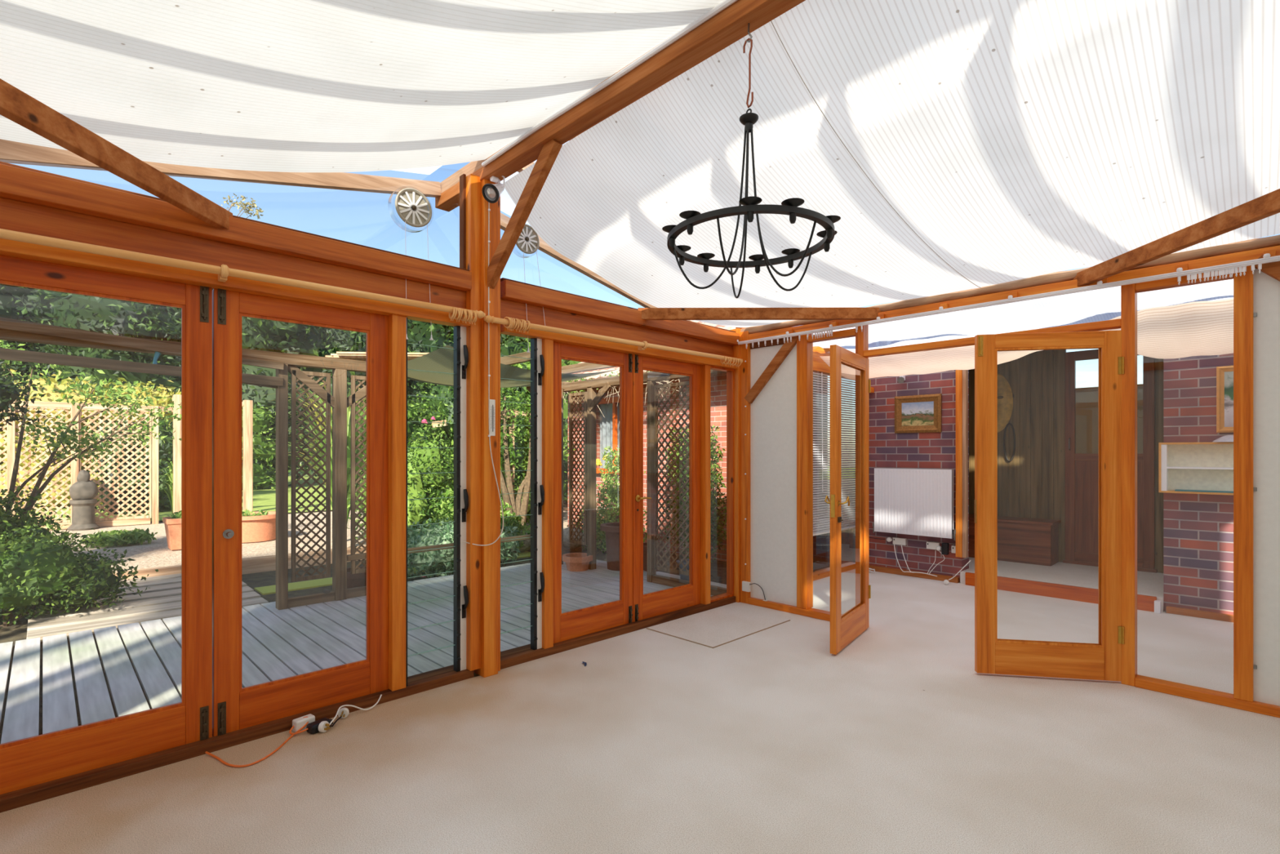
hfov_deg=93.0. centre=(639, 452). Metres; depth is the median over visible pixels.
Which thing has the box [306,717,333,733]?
plug
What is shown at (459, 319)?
curtain ring
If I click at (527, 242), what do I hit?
ventilator
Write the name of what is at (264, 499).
lawn
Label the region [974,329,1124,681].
door
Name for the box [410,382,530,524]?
tree
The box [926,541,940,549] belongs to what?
wall socket
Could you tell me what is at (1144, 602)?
step riser
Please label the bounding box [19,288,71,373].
tree
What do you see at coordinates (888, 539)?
plug
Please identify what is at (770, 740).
floor
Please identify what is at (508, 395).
tree
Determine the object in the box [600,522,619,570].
plant pot
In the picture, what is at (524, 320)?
curtain ring
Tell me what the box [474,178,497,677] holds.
post
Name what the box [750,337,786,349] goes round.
board
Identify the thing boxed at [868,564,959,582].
baseboard
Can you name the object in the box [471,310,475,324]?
curtain ring
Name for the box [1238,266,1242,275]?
curtain hook
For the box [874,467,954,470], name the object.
grille
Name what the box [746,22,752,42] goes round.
hook
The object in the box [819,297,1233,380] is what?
ceiling
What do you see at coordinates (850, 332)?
rail
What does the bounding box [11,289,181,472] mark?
tree
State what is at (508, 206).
ceiling
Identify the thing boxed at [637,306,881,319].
brace
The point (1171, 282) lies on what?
rail
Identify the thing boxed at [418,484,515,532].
shrub
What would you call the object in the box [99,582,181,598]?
sleeper
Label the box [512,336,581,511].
tree
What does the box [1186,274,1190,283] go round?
curtain hook
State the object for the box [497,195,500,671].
post
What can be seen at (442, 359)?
shade sail
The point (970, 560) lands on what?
lead
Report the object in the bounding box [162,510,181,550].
plant pot
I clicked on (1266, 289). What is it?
wall
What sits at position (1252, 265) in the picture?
curtain hook
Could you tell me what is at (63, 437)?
tree
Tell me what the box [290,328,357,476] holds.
tree
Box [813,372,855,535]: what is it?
blind
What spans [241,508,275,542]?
plant pot
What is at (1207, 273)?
curtain hook
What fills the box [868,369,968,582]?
wall
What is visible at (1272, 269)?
brace
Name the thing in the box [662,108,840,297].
chandelier
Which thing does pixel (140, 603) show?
sleeper
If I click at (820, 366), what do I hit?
beam
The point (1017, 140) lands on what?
ceiling
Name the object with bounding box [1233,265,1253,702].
post
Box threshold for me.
[1062,559,1157,573]
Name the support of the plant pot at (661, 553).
on the deck
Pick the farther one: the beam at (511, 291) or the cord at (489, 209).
the beam at (511, 291)
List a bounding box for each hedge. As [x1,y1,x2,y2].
[85,412,173,515]
[241,400,291,490]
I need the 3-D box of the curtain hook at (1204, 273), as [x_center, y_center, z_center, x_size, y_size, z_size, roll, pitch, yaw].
[3.011,-0.937,3.235,0.013,0.050,0.016,0,0,23]
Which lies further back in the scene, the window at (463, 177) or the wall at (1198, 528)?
the wall at (1198, 528)
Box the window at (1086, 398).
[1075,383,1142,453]
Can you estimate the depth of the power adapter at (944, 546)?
6.30 m
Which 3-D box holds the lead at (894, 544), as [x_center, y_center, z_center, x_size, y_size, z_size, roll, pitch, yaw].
[2.913,1.150,6.484,0.076,0.272,0.507,0,0,-32]
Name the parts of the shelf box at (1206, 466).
shelf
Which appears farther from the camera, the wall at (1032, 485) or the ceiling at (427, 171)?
the wall at (1032, 485)
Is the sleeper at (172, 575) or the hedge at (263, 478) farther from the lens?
the hedge at (263, 478)
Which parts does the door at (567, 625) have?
rail, rail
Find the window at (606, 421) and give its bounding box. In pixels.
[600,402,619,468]
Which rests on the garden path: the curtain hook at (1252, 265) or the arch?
the arch
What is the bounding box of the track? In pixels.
[737,248,1279,344]
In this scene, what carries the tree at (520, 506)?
on the ground at (14, 633)
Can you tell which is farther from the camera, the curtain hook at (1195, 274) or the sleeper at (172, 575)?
the sleeper at (172, 575)
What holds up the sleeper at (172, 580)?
on the ground at (14, 633)
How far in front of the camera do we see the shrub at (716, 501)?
8.53 m
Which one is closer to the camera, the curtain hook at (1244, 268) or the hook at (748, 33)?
the hook at (748, 33)
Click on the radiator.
(908, 501)
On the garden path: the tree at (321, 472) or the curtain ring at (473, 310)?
the tree at (321, 472)
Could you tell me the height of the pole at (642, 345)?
0.064 m
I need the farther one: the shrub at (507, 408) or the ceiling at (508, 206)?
the shrub at (507, 408)
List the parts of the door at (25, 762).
rail, rail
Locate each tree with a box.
[0,284,54,467]
[0,339,181,524]
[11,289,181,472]
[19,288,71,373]
[163,306,181,384]
[175,288,350,486]
[221,192,263,218]
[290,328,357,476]
[324,319,453,454]
[355,394,431,509]
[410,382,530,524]
[432,326,530,454]
[440,395,528,488]
[447,386,577,524]
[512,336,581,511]
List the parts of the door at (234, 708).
lock knob, rail, rail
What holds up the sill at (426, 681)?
on the floor at (770, 740)
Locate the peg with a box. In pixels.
[152,351,161,364]
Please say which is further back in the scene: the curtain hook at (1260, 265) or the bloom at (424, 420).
the bloom at (424, 420)
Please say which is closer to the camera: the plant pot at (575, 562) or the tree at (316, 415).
the plant pot at (575, 562)
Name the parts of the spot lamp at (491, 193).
bulb, swivel arm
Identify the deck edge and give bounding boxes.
[8,626,151,671]
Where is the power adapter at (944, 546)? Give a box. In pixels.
[941,542,949,555]
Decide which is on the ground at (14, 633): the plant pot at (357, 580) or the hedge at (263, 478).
the plant pot at (357, 580)
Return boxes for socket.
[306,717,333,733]
[893,537,906,545]
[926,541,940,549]
[951,545,955,553]
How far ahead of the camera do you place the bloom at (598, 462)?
9.79 m
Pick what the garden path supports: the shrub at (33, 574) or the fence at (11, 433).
the fence at (11, 433)
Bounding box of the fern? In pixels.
[158,461,173,514]
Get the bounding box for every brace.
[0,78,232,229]
[487,139,562,288]
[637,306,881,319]
[744,330,798,403]
[1072,188,1279,286]
[1254,253,1279,281]
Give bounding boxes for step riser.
[964,572,1156,612]
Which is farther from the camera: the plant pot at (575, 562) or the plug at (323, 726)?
the plant pot at (575, 562)
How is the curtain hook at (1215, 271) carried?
hanging from the track
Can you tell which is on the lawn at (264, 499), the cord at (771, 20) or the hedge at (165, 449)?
the hedge at (165, 449)
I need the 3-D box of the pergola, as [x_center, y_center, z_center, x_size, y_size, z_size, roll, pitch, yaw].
[-2.469,0.189,4.574,6.486,2.377,3.184,0,0,-45]
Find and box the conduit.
[481,0,737,166]
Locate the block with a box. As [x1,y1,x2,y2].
[1154,600,1160,613]
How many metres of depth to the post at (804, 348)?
5.00 m
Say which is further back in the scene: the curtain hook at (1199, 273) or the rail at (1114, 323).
the rail at (1114, 323)
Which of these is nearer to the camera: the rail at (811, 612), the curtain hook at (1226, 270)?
the curtain hook at (1226, 270)
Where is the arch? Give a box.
[431,408,530,493]
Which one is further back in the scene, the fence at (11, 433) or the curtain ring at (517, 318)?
the fence at (11, 433)
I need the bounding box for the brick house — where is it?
[565,320,827,564]
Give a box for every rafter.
[500,212,692,321]
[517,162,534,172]
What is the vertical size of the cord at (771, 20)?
0.546 m
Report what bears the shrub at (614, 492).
on the ground at (14, 633)
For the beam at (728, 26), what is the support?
attached to the post at (489, 490)
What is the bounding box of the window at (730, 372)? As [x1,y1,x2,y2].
[700,364,733,604]
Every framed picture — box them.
[894,393,942,433]
[1216,365,1233,432]
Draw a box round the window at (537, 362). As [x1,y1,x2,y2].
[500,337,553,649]
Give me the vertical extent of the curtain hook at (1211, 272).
0.050 m
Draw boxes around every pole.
[0,228,485,318]
[483,315,742,362]
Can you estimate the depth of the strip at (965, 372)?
6.18 m
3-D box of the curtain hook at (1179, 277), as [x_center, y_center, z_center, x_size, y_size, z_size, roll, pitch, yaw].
[2.938,-0.937,3.309,0.012,0.050,0.016,1,0,17]
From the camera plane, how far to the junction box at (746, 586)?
5.35 m
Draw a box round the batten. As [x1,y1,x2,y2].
[440,0,737,192]
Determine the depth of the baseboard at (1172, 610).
4.93 m
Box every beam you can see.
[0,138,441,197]
[0,163,471,291]
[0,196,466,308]
[0,238,470,327]
[435,0,805,211]
[500,280,739,346]
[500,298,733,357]
[500,324,737,368]
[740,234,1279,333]
[748,244,1279,339]
[813,346,845,377]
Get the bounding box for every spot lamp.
[481,175,505,203]
[897,375,905,383]
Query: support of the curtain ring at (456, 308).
hanging from the pole at (223, 271)
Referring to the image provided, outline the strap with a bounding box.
[1003,422,1015,462]
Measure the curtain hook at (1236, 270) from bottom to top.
0.050 m
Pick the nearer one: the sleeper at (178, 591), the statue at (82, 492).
the sleeper at (178, 591)
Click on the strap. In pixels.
(1008, 424)
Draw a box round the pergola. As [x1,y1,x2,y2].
[0,316,726,609]
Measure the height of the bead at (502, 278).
0.020 m
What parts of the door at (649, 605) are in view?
lever handle, rail, rail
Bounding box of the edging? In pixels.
[112,545,366,579]
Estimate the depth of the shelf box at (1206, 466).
4.97 m
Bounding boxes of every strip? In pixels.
[253,551,530,595]
[962,369,968,557]
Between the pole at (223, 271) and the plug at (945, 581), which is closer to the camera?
the pole at (223, 271)
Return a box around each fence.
[0,368,181,510]
[0,400,173,530]
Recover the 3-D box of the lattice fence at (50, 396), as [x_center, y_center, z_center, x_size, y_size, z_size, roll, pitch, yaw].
[-15.451,-0.080,14.227,9.467,3.824,3.134,0,0,-41]
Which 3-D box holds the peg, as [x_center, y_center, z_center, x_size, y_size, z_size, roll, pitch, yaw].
[-3.759,-0.712,4.723,0.057,0.148,0.041,0,0,-18]
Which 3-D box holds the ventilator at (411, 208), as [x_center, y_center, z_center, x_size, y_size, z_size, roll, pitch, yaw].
[-1.278,-1.058,3.412,0.242,0.866,0.094,0,0,-45]
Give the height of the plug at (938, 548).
0.054 m
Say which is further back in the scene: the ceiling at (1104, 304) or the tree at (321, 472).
the tree at (321, 472)
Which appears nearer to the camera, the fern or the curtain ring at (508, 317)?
the curtain ring at (508, 317)
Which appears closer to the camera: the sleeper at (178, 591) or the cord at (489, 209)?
the cord at (489, 209)
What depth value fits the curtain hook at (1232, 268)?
3.16 m
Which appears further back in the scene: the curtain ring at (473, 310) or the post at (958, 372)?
the post at (958, 372)
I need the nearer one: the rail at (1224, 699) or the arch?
the rail at (1224, 699)
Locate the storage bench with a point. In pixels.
(1028, 540)
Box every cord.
[462,201,503,546]
[770,20,981,288]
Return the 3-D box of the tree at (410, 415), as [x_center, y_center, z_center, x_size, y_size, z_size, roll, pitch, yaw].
[-5.901,0.138,13.653,2.246,3.019,2.222,0,0,29]
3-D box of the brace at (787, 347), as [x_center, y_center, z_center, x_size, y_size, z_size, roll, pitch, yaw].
[1.135,-0.725,5.222,0.045,0.578,0.551,0,0,-45]
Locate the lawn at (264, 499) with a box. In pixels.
[16,463,855,523]
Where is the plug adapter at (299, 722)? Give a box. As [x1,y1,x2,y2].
[292,714,315,732]
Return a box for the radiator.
[871,467,955,540]
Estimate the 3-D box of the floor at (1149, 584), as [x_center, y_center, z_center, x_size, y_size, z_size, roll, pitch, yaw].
[4.178,1.281,6.320,1.420,0.118,2.500,0,0,-45]
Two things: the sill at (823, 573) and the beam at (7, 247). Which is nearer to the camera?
the beam at (7, 247)
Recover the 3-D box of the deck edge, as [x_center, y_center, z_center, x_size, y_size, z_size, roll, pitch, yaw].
[-3.619,1.496,5.359,7.750,0.169,0.040,0,0,-45]
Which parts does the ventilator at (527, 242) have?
pull cord, pull cord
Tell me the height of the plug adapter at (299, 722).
0.058 m
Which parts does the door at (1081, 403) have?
pull handle, rail, rail, panel, rail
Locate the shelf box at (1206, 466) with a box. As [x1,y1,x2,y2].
[1158,441,1233,494]
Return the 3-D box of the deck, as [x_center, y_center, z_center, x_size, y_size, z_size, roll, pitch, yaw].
[-2.588,1.395,4.343,7.796,0.030,2.935,0,0,-45]
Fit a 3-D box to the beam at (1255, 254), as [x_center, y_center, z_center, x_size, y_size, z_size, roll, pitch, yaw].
[2.266,-1.019,4.118,0.095,0.058,3.860,0,0,-45]
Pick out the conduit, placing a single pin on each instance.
(725, 3)
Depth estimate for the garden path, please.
9.26 m
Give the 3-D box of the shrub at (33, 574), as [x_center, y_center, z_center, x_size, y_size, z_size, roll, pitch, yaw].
[-5.875,1.127,5.535,2.323,1.176,1.376,0,0,-37]
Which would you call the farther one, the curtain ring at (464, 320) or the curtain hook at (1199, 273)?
the curtain ring at (464, 320)
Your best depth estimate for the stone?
5.58 m
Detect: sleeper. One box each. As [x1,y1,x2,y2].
[26,591,261,631]
[26,597,268,639]
[27,586,253,622]
[28,581,247,614]
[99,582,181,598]
[112,577,181,591]
[120,573,181,583]
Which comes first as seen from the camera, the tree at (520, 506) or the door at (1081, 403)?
the door at (1081, 403)
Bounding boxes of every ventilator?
[387,187,433,340]
[515,223,545,352]
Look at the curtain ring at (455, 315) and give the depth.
3.43 m
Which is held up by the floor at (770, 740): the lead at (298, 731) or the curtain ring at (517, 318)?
the lead at (298, 731)
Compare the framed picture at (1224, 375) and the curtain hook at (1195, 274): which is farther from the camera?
the framed picture at (1224, 375)
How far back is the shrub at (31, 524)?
7.07 m
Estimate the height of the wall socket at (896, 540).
0.075 m
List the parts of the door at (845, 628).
lever handle, lock plate, lever handle, rail, rail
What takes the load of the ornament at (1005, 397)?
attached to the wall at (1032, 485)
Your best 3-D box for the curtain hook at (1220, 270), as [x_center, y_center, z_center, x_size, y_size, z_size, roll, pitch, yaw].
[3.051,-0.937,3.194,0.012,0.050,0.016,0,0,37]
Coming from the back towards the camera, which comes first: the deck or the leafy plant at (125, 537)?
the leafy plant at (125, 537)
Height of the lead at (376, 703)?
0.066 m
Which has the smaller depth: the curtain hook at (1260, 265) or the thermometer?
the curtain hook at (1260, 265)
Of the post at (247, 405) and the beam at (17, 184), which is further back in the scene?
the post at (247, 405)
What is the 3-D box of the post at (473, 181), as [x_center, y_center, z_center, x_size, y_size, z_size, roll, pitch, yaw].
[-1.018,-0.179,3.653,0.070,2.942,0.120,0,0,-45]
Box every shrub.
[0,359,57,431]
[0,484,89,551]
[0,516,158,629]
[346,430,453,549]
[407,516,525,578]
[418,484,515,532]
[500,403,568,520]
[500,512,530,549]
[566,445,646,555]
[662,424,726,563]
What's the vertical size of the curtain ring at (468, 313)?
0.080 m
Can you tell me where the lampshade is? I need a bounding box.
[1212,435,1233,442]
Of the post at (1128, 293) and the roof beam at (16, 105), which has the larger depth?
the post at (1128, 293)
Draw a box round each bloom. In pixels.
[421,418,427,423]
[595,458,602,466]
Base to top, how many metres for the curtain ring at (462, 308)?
0.079 m
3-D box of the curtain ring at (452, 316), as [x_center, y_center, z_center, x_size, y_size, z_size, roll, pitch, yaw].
[-1.065,-0.785,3.438,0.017,0.080,0.069,0,0,-42]
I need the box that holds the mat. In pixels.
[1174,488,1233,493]
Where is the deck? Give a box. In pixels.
[0,559,726,743]
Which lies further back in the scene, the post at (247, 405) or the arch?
the post at (247, 405)
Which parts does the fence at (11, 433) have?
lattice panel, post, lattice panel, panel frame, post, rail, lattice panel, panel frame, post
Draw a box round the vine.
[563,368,687,416]
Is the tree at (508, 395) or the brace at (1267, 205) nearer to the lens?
the brace at (1267, 205)
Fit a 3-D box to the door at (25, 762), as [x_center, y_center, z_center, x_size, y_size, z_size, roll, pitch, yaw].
[-2.232,0.279,2.489,0.790,2.053,0.069,0,0,-45]
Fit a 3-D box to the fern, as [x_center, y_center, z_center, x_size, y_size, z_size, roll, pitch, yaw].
[-9.562,0.790,12.430,0.831,1.259,0.853,0,0,-17]
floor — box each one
[0,568,1279,853]
[960,556,1163,612]
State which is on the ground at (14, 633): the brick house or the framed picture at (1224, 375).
the brick house
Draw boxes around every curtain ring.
[448,306,454,320]
[450,307,457,320]
[452,307,459,319]
[457,308,462,321]
[460,308,466,322]
[461,308,466,322]
[462,309,470,321]
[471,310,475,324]
[502,316,511,329]
[515,318,521,330]
[521,320,526,333]
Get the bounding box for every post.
[172,394,181,514]
[241,400,253,511]
[466,173,480,671]
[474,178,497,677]
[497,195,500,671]
[729,328,741,602]
[740,330,751,604]
[796,333,813,608]
[855,324,868,604]
[955,369,962,557]
[1120,283,1137,686]
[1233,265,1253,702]
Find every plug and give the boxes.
[318,720,329,732]
[337,707,349,718]
[886,537,892,542]
[936,546,941,551]
[943,579,949,584]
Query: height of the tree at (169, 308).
13.335 m
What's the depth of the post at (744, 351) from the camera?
5.40 m
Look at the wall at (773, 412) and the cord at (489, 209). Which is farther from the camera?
the wall at (773, 412)
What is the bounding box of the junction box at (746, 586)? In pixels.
[742,581,751,591]
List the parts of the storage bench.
lid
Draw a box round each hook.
[742,37,753,107]
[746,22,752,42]
[1177,275,1181,284]
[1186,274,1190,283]
[1190,274,1194,283]
[1193,273,1196,282]
[1198,272,1202,281]
[1203,271,1206,280]
[1206,271,1210,280]
[1210,271,1213,279]
[1214,270,1217,279]
[1218,269,1222,279]
[1224,268,1228,278]
[1231,267,1234,277]
[1234,266,1238,276]
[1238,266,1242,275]
[1242,266,1246,275]
[1250,264,1254,274]
[1257,263,1262,273]
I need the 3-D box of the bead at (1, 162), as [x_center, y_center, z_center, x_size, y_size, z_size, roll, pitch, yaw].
[-1.927,-1.075,2.746,2.500,0.020,0.060,0,0,-45]
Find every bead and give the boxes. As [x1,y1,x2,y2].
[0,160,468,271]
[500,277,735,332]
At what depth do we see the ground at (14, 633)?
7.62 m
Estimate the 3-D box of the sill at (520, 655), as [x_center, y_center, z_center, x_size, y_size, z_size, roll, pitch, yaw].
[-0.038,1.374,4.672,2.505,0.172,0.160,0,0,-45]
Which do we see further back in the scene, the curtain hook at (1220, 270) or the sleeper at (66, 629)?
the sleeper at (66, 629)
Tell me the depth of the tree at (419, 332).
20.85 m
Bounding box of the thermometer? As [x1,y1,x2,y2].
[489,399,495,435]
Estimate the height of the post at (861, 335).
2.330 m
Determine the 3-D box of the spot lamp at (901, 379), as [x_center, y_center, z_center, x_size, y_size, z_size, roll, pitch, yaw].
[2.859,-0.799,6.642,0.069,0.090,0.114,0,0,31]
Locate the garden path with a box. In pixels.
[48,508,568,571]
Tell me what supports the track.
attached to the beam at (1255, 254)
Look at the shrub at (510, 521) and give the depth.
9.44 m
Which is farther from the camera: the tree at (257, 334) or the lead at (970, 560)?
the tree at (257, 334)
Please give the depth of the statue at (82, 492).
11.00 m
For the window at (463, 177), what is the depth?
3.62 m
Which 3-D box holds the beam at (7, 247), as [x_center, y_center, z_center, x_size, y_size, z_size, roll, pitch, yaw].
[-1.923,-0.786,2.741,2.500,0.077,0.092,0,0,-45]
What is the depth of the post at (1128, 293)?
3.50 m
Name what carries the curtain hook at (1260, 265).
hanging from the track
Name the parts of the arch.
post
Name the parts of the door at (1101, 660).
lock plate, rail, rail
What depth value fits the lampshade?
4.76 m
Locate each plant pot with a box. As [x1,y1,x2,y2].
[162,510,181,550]
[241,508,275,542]
[346,565,366,588]
[562,552,592,571]
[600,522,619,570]
[643,542,666,571]
[675,559,689,581]
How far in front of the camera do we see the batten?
3.77 m
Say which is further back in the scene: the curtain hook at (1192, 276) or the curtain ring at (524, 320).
the curtain ring at (524, 320)
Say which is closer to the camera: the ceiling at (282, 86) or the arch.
the ceiling at (282, 86)
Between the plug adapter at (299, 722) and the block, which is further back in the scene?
the block
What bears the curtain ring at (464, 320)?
hanging from the pole at (223, 271)
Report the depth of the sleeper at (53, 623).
5.76 m
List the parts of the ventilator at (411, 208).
pull cord, pull cord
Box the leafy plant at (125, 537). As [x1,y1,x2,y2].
[78,527,157,547]
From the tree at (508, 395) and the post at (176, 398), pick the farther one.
the tree at (508, 395)
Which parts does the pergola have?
post, panel frame, lattice panel, rail, post, rail, panel frame, lattice panel, rail, post, lattice panel, panel frame, post, post, panel frame, lattice panel, rail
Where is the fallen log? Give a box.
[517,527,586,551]
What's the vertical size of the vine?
0.785 m
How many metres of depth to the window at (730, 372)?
5.18 m
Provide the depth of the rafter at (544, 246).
4.80 m
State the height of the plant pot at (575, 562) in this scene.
0.170 m
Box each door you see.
[0,254,212,794]
[212,288,388,736]
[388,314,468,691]
[553,342,632,643]
[632,354,700,622]
[824,344,871,654]
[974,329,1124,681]
[1065,349,1155,568]
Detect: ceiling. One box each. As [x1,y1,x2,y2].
[0,0,724,172]
[391,165,441,174]
[500,140,703,323]
[504,0,1279,327]
[791,279,1233,352]
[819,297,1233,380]
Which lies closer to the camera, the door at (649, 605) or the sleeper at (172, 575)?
the door at (649, 605)
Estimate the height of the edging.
0.190 m
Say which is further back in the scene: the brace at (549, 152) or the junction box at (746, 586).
the junction box at (746, 586)
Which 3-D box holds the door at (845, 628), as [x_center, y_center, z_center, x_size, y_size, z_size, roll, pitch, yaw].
[1.497,0.308,4.311,0.153,2.035,0.787,0,0,36]
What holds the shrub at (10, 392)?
on the garden path
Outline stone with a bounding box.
[322,589,330,593]
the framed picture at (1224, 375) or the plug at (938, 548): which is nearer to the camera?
the framed picture at (1224, 375)
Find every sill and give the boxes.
[0,664,474,813]
[500,592,736,669]
[813,561,855,581]
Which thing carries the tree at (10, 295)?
on the lawn at (264, 499)
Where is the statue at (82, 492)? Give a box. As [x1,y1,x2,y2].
[66,469,99,530]
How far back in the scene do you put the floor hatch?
4.68 m
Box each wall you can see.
[750,343,796,606]
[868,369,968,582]
[968,349,1163,573]
[1163,353,1233,614]
[1253,267,1279,706]
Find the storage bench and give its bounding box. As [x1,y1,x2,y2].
[968,514,1061,566]
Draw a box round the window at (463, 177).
[459,173,466,269]
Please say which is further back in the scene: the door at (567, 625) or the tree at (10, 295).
the tree at (10, 295)
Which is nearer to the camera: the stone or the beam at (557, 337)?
the beam at (557, 337)
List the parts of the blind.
rail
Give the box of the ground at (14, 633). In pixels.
[0,520,855,743]
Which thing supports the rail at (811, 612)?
on the floor at (770, 740)
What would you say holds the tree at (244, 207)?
on the lawn at (264, 499)
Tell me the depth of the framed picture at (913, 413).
6.55 m
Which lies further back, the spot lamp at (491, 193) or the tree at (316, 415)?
the tree at (316, 415)
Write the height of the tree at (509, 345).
6.228 m
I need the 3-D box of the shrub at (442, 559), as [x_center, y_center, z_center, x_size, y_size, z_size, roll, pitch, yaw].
[-2.401,1.268,8.076,1.374,0.869,2.090,0,0,26]
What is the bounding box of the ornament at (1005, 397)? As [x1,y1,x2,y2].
[997,373,1013,432]
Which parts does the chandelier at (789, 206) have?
wire arm, wire arm, wire arm, wire arm, wire arm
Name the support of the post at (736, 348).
on the floor at (770, 740)
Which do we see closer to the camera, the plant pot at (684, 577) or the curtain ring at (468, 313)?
the curtain ring at (468, 313)
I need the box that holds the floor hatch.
[646,605,790,648]
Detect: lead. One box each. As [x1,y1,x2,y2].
[204,716,308,767]
[328,694,382,724]
[893,544,937,576]
[901,545,915,573]
[948,560,970,580]
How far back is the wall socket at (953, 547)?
6.28 m
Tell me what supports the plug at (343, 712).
on the floor at (770, 740)
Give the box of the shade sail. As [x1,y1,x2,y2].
[407,344,617,387]
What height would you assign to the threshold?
0.032 m
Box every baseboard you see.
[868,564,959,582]
[1165,605,1233,622]
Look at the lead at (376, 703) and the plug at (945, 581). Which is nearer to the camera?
the lead at (376, 703)
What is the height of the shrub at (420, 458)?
2.115 m
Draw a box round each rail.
[748,597,842,621]
[807,328,855,342]
[863,318,1120,357]
[1134,270,1233,293]
[1134,674,1279,717]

